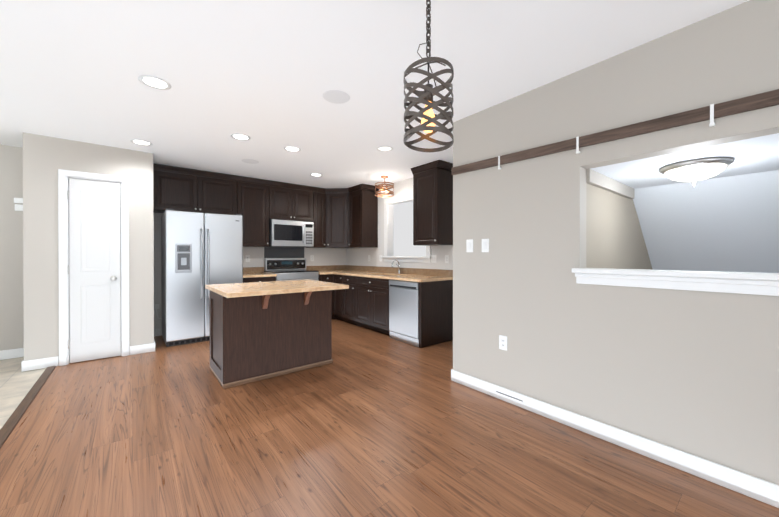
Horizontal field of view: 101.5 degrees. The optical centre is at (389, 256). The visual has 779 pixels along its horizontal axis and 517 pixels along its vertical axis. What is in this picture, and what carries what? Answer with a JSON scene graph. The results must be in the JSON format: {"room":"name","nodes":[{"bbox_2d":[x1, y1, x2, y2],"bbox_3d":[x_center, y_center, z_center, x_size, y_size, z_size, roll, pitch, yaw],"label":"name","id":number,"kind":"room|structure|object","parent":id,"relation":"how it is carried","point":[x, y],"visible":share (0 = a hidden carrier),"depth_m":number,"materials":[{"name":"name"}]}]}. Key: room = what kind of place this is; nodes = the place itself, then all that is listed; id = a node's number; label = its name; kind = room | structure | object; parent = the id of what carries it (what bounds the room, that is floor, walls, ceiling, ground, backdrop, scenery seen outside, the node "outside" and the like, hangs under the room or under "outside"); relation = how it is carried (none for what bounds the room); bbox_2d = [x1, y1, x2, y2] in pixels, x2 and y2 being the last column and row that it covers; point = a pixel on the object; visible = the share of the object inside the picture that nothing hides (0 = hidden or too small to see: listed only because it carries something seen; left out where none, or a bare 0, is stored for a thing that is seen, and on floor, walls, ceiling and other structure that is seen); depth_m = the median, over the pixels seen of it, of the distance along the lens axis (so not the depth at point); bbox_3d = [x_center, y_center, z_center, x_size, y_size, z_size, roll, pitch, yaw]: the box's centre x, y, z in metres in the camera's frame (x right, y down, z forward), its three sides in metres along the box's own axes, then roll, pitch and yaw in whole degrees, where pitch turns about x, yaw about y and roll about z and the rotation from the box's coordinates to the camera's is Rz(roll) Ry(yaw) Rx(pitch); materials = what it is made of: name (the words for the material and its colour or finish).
{"room":"kitchen","nodes":[
{"label":"kitchen","id":0,"kind":"room"},
{"bbox_2d":[0,145,23,350],"bbox_3d":[-5.515,-0.045,2.785,3.340,2.440,0.120,0,0,-39],"label":"wall","id":1,"kind":"structure","parent":0,"point":[11,266],"depth_m":3.66,"materials":[{"name":"beige paint"}]},
{"bbox_2d":[0,348,23,359],"bbox_3d":[-5.473,1.123,2.738,3.340,0.105,0.014,0,0,-39],"label":"baseboard","id":2,"kind":"structure","parent":1,"relation":"attached to","point":[12,353],"depth_m":3.65,"materials":[{"name":"white wood"}]},
{"bbox_2d":[14,198,22,210],"bbox_3d":[-4.291,-0.604,3.686,0.080,0.150,0.022,0,0,-39],"label":"thermostat","id":3,"kind":"object","parent":1,"relation":"attached to","point":[18,207],"visible":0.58,"depth_m":3.68,"materials":[{"name":"white plastic"}]},
{"bbox_2d":[0,357,45,428],"bbox_3d":[-2.712,1.215,-0.504,3.540,0.046,9.170,0,0,-39],"label":"floor","id":4,"kind":"structure","parent":0,"point":[16,384],"depth_m":2.95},
{"bbox_2d":[0,366,55,448],"bbox_3d":[-1.017,1.182,0.213,0.065,0.014,8.148,0,0,-39],"label":"transition strip","id":5,"kind":"object","parent":4,"relation":"on","point":[8,427],"depth_m":2.46,"materials":[{"name":"brown wood"}]},
{"bbox_2d":[23,132,153,360],"bbox_3d":[-3.359,-0.048,3.628,1.070,2.440,0.110,0,0,-39],"label":"wall","id":6,"kind":"structure","parent":0,"point":[45,158],"depth_m":3.39,"materials":[{"name":"beige paint"}]},
{"bbox_2d":[21,359,39,371],"bbox_3d":[-3.954,1.120,3.502,0.018,0.105,0.684,0,0,-39],"label":"baseboard","id":7,"kind":"structure","parent":6,"relation":"attached to","point":[25,365],"depth_m":3.26,"materials":[{"name":"white wood"}]},
{"bbox_2d":[58,169,128,365],"bbox_3d":[-3.344,0.118,3.626,0.584,2.107,0.133,0,0,-39],"label":"door frame","id":8,"kind":"structure","parent":6,"relation":"attached to","point":[64,176],"depth_m":3.46,"materials":[{"name":"white wood"}]},
{"bbox_2d":[67,178,120,362],"bbox_3d":[-3.315,0.153,3.581,0.440,2.021,0.101,0,0,-39],"label":"pantry door","id":9,"kind":"structure","parent":6,"relation":"in","point":[94,269],"depth_m":3.59,"materials":[{"name":"white wood"}]},
{"bbox_2d":[148,329,155,351],"bbox_3d":[-3.177,1.116,4.281,0.030,0.105,0.914,0,0,-39],"label":"baseboard","id":10,"kind":"structure","parent":6,"relation":"attached to","point":[153,344],"depth_m":3.92,"materials":[{"name":"white wood"}]},
{"bbox_2d":[120,185,345,335],"bbox_3d":[-2.598,-0.056,5.412,4.500,2.440,0.120,0,0,-39],"label":"wall","id":11,"kind":"structure","parent":0,"point":[328,256],"depth_m":5.49,"materials":[{"name":"white paint"}]},
{"bbox_2d":[153,164,236,214],"bbox_3d":[-2.937,-0.957,4.825,1.076,0.626,0.346,0,0,-39],"label":"upper cabinet","id":12,"kind":"object","parent":11,"relation":"attached to","point":[178,189],"depth_m":4.66,"materials":[{"name":"brown wood"}]},
{"bbox_2d":[237,176,268,246],"bbox_3d":[-2.325,-0.719,5.324,0.498,1.106,0.346,0,0,-39],"label":"upper cabinet","id":13,"kind":"object","parent":11,"relation":"attached to","point":[252,193],"depth_m":5.20,"materials":[{"name":"brown wood"}]},
{"bbox_2d":[269,216,304,247],"bbox_3d":[-1.857,-0.404,5.635,0.571,0.454,0.452,0,0,-39],"label":"microwave","id":14,"kind":"object","parent":11,"relation":"attached to","point":[282,233],"depth_m":5.47,"materials":[{"name":"silver metal"}]},
{"bbox_2d":[305,220,316,247],"bbox_3d":[-1.576,-0.405,5.864,0.216,0.454,0.452,0,0,-39],"label":"control panel","id":15,"kind":"object","parent":14,"relation":"attached to","point":[310,225],"depth_m":5.77,"materials":[{"name":"silver metal"}]},
{"bbox_2d":[269,180,312,219],"bbox_3d":[-1.820,-0.955,5.733,0.800,0.636,0.346,0,0,-39],"label":"upper cabinet","id":16,"kind":"object","parent":11,"relation":"attached to","point":[278,214],"depth_m":5.58,"materials":[{"name":"brown wood"}]},
{"bbox_2d":[313,188,324,247],"bbox_3d":[-1.412,-0.722,6.065,0.246,1.106,0.346,0,0,-39],"label":"upper cabinet","id":17,"kind":"object","parent":11,"relation":"attached to","point":[318,193],"depth_m":5.93,"materials":[{"name":"brown wood"}]},
{"bbox_2d":[0,0,748,187],"bbox_3d":[-1.042,-1.297,0.841,7.840,0.080,9.170,0,0,-39],"label":"ceiling","id":18,"kind":"structure","parent":0,"point":[264,75],"depth_m":2.12,"materials":[{"name":"white paint"}]},
{"bbox_2d":[130,139,151,145],"bbox_3d":[-2.750,-1.264,3.528,0.194,0.006,0.194,0,0,-39],"label":"recessed light","id":19,"kind":"object","parent":18,"relation":"in","point":[141,142],"visible":0.98,"depth_m":3.53,"materials":[{"name":"white"}]},
{"bbox_2d":[138,75,170,89],"bbox_3d":[-1.698,-1.259,2.305,0.194,0.006,0.194,0,0,-39],"label":"recessed light","id":20,"kind":"object","parent":18,"relation":"in","point":[154,82],"visible":1,"depth_m":2.30,"materials":[{"name":"white"}]},
{"bbox_2d":[230,133,250,139],"bbox_3d":[-1.573,-1.264,3.362,0.194,0.006,0.194,0,0,-39],"label":"recessed light","id":21,"kind":"object","parent":18,"relation":"in","point":[237,136],"visible":1,"depth_m":3.35,"materials":[{"name":"white"}]},
{"bbox_2d":[241,159,258,163],"bbox_3d":[-1.856,-1.268,4.242,0.216,0.004,0.216,0,0,-39],"label":"ceiling speaker","id":22,"kind":"object","parent":18,"relation":"attached to","point":[251,161],"visible":1,"depth_m":4.24,"materials":[{"name":"white plastic"}]},
{"bbox_2d":[284,146,300,151],"bbox_3d":[-1.143,-1.265,3.746,0.194,0.006,0.194,0,0,-39],"label":"recessed light","id":23,"kind":"object","parent":18,"relation":"in","point":[291,148],"visible":1,"depth_m":3.75,"materials":[{"name":"white"}]},
{"bbox_2d":[310,173,322,176],"bbox_3d":[-1.139,-1.270,4.949,0.194,0.006,0.194,0,0,-39],"label":"recessed light","id":24,"kind":"object","parent":18,"relation":"in","point":[316,174],"visible":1,"depth_m":4.93,"materials":[{"name":"white"}]},
{"bbox_2d":[322,90,349,103],"bbox_3d":[-0.420,-1.261,2.518,0.216,0.004,0.216,0,0,-39],"label":"ceiling speaker","id":25,"kind":"object","parent":18,"relation":"attached to","point":[336,96],"visible":1,"depth_m":2.50,"materials":[{"name":"white plastic"}]},
{"bbox_2d":[375,176,393,196],"bbox_3d":[-0.080,-1.124,5.082,0.310,0.298,0.310,0,0,-39],"label":"kitchen ceiling light","id":26,"kind":"object","parent":18,"relation":"attached to","point":[381,188],"visible":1,"depth_m":5.02,"materials":[{"name":"orange metal"}]},
{"bbox_2d":[377,146,392,151],"bbox_3d":[-0.052,-1.265,3.736,0.194,0.006,0.194,0,0,-39],"label":"recessed light","id":27,"kind":"object","parent":18,"relation":"in","point":[384,148],"visible":1,"depth_m":3.73,"materials":[{"name":"white"}]},
{"bbox_2d":[404,0,453,151],"bbox_3d":[0.177,-0.883,1.446,0.226,0.749,0.226,0,0,-39],"label":"dining pendant light","id":28,"kind":"object","parent":18,"relation":"hanging from","point":[429,117],"visible":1,"depth_m":1.39,"materials":[{"name":"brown metal"}]},
{"bbox_2d":[0,319,778,516],"bbox_3d":[0.332,1.203,1.967,4.300,0.050,9.170,0,0,-39],"label":"floor","id":29,"kind":"structure","parent":0,"point":[368,423],"depth_m":1.92,"materials":[{"name":"laminate"}]},
{"bbox_2d":[154,209,242,346],"bbox_3d":[-2.769,0.275,4.614,1.017,1.780,0.900,0,0,-39],"label":"refrigerator","id":30,"kind":"object","parent":29,"relation":"on","point":[199,251],"visible":0.92,"depth_m":4.27,"materials":[{"name":"grey metal"}]},
{"bbox_2d":[243,276,275,282],"bbox_3d":[-2.230,0.742,5.227,0.515,0.843,0.626,0,0,-39],"label":"base cabinet","id":31,"kind":"object","parent":29,"relation":"on","point":[246,279],"depth_m":4.97,"materials":[{"name":"brown wood"}]},
{"bbox_2d":[243,272,274,275],"bbox_3d":[-2.229,0.303,5.211,0.534,0.035,0.650,0,0,-39],"label":"countertop","id":32,"kind":"structure","parent":31,"relation":"on","point":[244,273],"depth_m":5.07,"materials":[{"name":"beige stone"}]},
{"bbox_2d":[205,279,348,388],"bbox_3d":[-1.163,0.731,3.286,1.145,0.878,0.965,0,0,-39],"label":"kitchen island","id":33,"kind":"object","parent":29,"relation":"on","point":[259,331],"visible":1,"depth_m":3.09,"materials":[{"name":"wood"}]},
{"bbox_2d":[264,247,318,280],"bbox_3d":[-1.719,0.495,5.616,0.756,1.332,0.668,0,0,-39],"label":"range","id":34,"kind":"object","parent":29,"relation":"on","point":[285,263],"visible":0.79,"depth_m":5.69,"materials":[{"name":"silver metal"}]},
{"bbox_2d":[318,276,334,319],"bbox_3d":[-1.319,0.739,5.967,0.293,0.843,0.626,0,0,-39],"label":"base cabinet","id":35,"kind":"object","parent":29,"relation":"on","point":[331,279],"depth_m":5.78,"materials":[{"name":"brown wood"}]},
{"bbox_2d":[335,276,342,320],"bbox_3d":[-0.685,0.739,5.886,0.626,0.843,0.337,0,0,-39],"label":"base cabinet","id":36,"kind":"object","parent":29,"relation":"on","point":[338,279],"depth_m":5.67,"materials":[{"name":"brown wood"}]},
{"bbox_2d":[319,268,350,275],"bbox_3d":[-1.065,0.299,6.156,0.932,0.035,0.650,0,0,-39],"label":"countertop","id":37,"kind":"structure","parent":36,"relation":"on","point":[336,269],"depth_m":6.00,"materials":[{"name":"beige stone"}]},
{"bbox_2d":[343,276,354,324],"bbox_3d":[-0.453,0.740,5.600,0.626,0.843,0.400,0,0,-39],"label":"base cabinet","id":38,"kind":"object","parent":29,"relation":"on","point":[348,294],"depth_m":5.40,"materials":[{"name":"brown wood"}]},
{"bbox_2d":[355,276,422,335],"bbox_3d":[-0.047,0.742,5.100,0.626,0.843,0.889,0,0,-39],"label":"base cabinet","id":39,"kind":"object","parent":29,"relation":"on","point":[362,301],"depth_m":4.85,"materials":[{"name":"brown wood"}]},
{"bbox_2d":[331,272,452,283],"bbox_3d":[-0.051,0.303,5.107,0.680,0.035,2.257,0,0,-39],"label":"countertop","id":40,"kind":"structure","parent":39,"relation":"on","point":[374,275],"depth_m":4.76,"materials":[{"name":"beige stone"}]},
{"bbox_2d":[391,260,402,271],"bbox_3d":[0.091,0.167,5.265,0.191,0.236,0.115,0,0,-39],"label":"faucet","id":41,"kind":"object","parent":40,"relation":"on","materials":[{"name":"silver metal"}]},
{"bbox_2d":[389,280,418,346],"bbox_3d":[0.396,0.748,4.491,0.576,0.835,0.592,0,0,-39],"label":"dishwasher","id":42,"kind":"object","parent":29,"relation":"on","point":[404,311],"visible":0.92,"depth_m":4.29,"materials":[{"name":"grey metal"}]},
{"bbox_2d":[346,178,452,269],"bbox_3d":[0.381,-0.055,5.216,0.120,2.440,3.940,0,0,-39],"label":"wall","id":43,"kind":"structure","parent":0,"point":[357,256],"depth_m":5.61,"materials":[{"name":"white paint"}]},
{"bbox_2d":[325,188,348,247],"bbox_3d":[-0.956,-0.722,6.230,0.666,1.106,0.665,0,0,-39],"label":"upper cabinet","id":44,"kind":"object","parent":43,"relation":"attached to","point":[336,199],"depth_m":5.98,"materials":[{"name":"brown wood"}]},
{"bbox_2d":[349,184,376,247],"bbox_3d":[-0.485,-0.721,5.904,0.346,1.106,0.430,0,0,-39],"label":"upper cabinet","id":45,"kind":"object","parent":43,"relation":"attached to","point":[362,198],"depth_m":5.75,"materials":[{"name":"brown wood"}]},
{"bbox_2d":[382,193,431,262],"bbox_3d":[0.299,-0.463,5.276,0.170,1.115,1.170,0,0,-39],"label":"window","id":46,"kind":"structure","parent":43,"relation":"in","point":[389,203],"depth_m":5.60,"materials":[{"name":"white wood"}]},
{"bbox_2d":[413,160,452,245],"bbox_3d":[0.626,-0.716,4.535,0.346,1.106,0.480,0,0,-39],"label":"upper cabinet","id":47,"kind":"object","parent":43,"relation":"attached to","point":[433,181],"depth_m":4.37,"materials":[{"name":"brown wood"}]},
{"bbox_2d":[431,255,435,262],"bbox_3d":[0.658,0.037,4.771,0.012,0.116,0.118,0,0,-39],"label":"light switch","id":48,"kind":"object","parent":43,"relation":"attached to","point":[433,258],"visible":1,"depth_m":4.77,"materials":[{"name":"white plastic"}]},
{"bbox_2d":[445,255,448,262],"bbox_3d":[0.823,0.038,4.570,0.009,0.116,0.072,0,0,-39],"label":"outlet","id":49,"kind":"object","parent":43,"relation":"attached to","point":[446,258],"visible":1,"depth_m":4.56,"materials":[{"name":"white plastic"}]},
{"bbox_2d":[453,0,778,484],"bbox_3d":[2.295,-0.038,1.019,0.120,2.440,5.230,0,0,-39],"label":"wall","id":50,"kind":"structure","parent":0,"point":[695,373],"depth_m":2.00,"materials":[{"name":"beige paint"}]},
{"bbox_2d":[466,239,472,251],"bbox_3d":[0.719,-0.095,2.855,0.012,0.116,0.072,0,0,-39],"label":"light switch","id":51,"kind":"object","parent":50,"relation":"attached to","point":[469,245],"visible":1,"depth_m":2.85,"materials":[{"name":"white plastic"}]},
{"bbox_2d":[482,239,488,251],"bbox_3d":[0.820,-0.095,2.730,0.012,0.116,0.072,0,0,-39],"label":"light switch","id":52,"kind":"object","parent":50,"relation":"attached to","point":[485,245],"visible":1,"depth_m":2.73,"materials":[{"name":"white plastic"}]},
{"bbox_2d":[499,335,506,350],"bbox_3d":[0.929,0.706,2.602,0.009,0.116,0.072,0,0,-39],"label":"outlet","id":53,"kind":"object","parent":50,"relation":"attached to","point":[502,342],"visible":1,"depth_m":2.60,"materials":[{"name":"white plastic"}]},
{"bbox_2d":[451,369,778,507],"bbox_3d":[2.239,1.130,0.987,0.015,0.105,5.244,0,0,-39],"label":"baseboard","id":54,"kind":"structure","parent":50,"relation":"attached to","point":[762,490],"depth_m":1.89,"materials":[{"name":"white wood"}]},
{"bbox_2d":[451,89,778,174],"bbox_3d":[2.176,-0.731,1.048,0.026,0.195,5.030,0,0,-39],"label":"rail","id":55,"kind":"object","parent":50,"relation":"attached to","point":[711,112],"depth_m":1.88,"materials":[{"name":"brown wood"}]},
{"bbox_2d":[572,268,778,295],"bbox_3d":[1.904,0.134,1.481,0.185,0.103,1.900,0,0,-39],"label":"sill","id":56,"kind":"structure","parent":50,"relation":"on","point":[755,283],"depth_m":1.73,"materials":[{"name":"white"}]},
{"bbox_2d":[586,183,652,269],"bbox_3d":[2.550,-0.047,3.276,3.120,2.440,0.120,0,0,-39],"label":"wall","id":57,"kind":"structure","parent":0,"point":[614,237],"depth_m":2.62,"materials":[{"name":"beige paint"}]},
{"bbox_2d":[586,133,778,198],"bbox_3d":[3.099,-0.593,0.971,1.070,0.150,4.147,0,0,-39],"label":"ceiling","id":58,"kind":"structure","parent":0,"point":[747,156],"depth_m":2.14,"materials":[{"name":"white paint"}]},
{"bbox_2d":[659,157,732,185],"bbox_3d":[2.038,-0.540,2.127,0.356,0.144,0.356,0,0,-39],"label":"light","id":59,"kind":"object","parent":58,"relation":"attached to","point":[693,171],"visible":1,"depth_m":2.04,"materials":[{"name":"white glass"}]},
{"bbox_2d":[633,170,778,272],"bbox_3d":[4.308,0.253,1.956,2.046,1.850,4.147,0,0,-39],"label":"wall","id":60,"kind":"structure","parent":0,"point":[728,224],"depth_m":2.77,"materials":[{"name":"white paint"}]},
{"label":"outside","id":61,"kind":"structure","parent":0,"visible":0},
{"bbox_2d":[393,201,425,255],"bbox_3d":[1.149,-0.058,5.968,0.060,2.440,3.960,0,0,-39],"label":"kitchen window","id":62,"kind":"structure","parent":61,"point":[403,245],"depth_m":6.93,"materials":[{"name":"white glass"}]}
]}

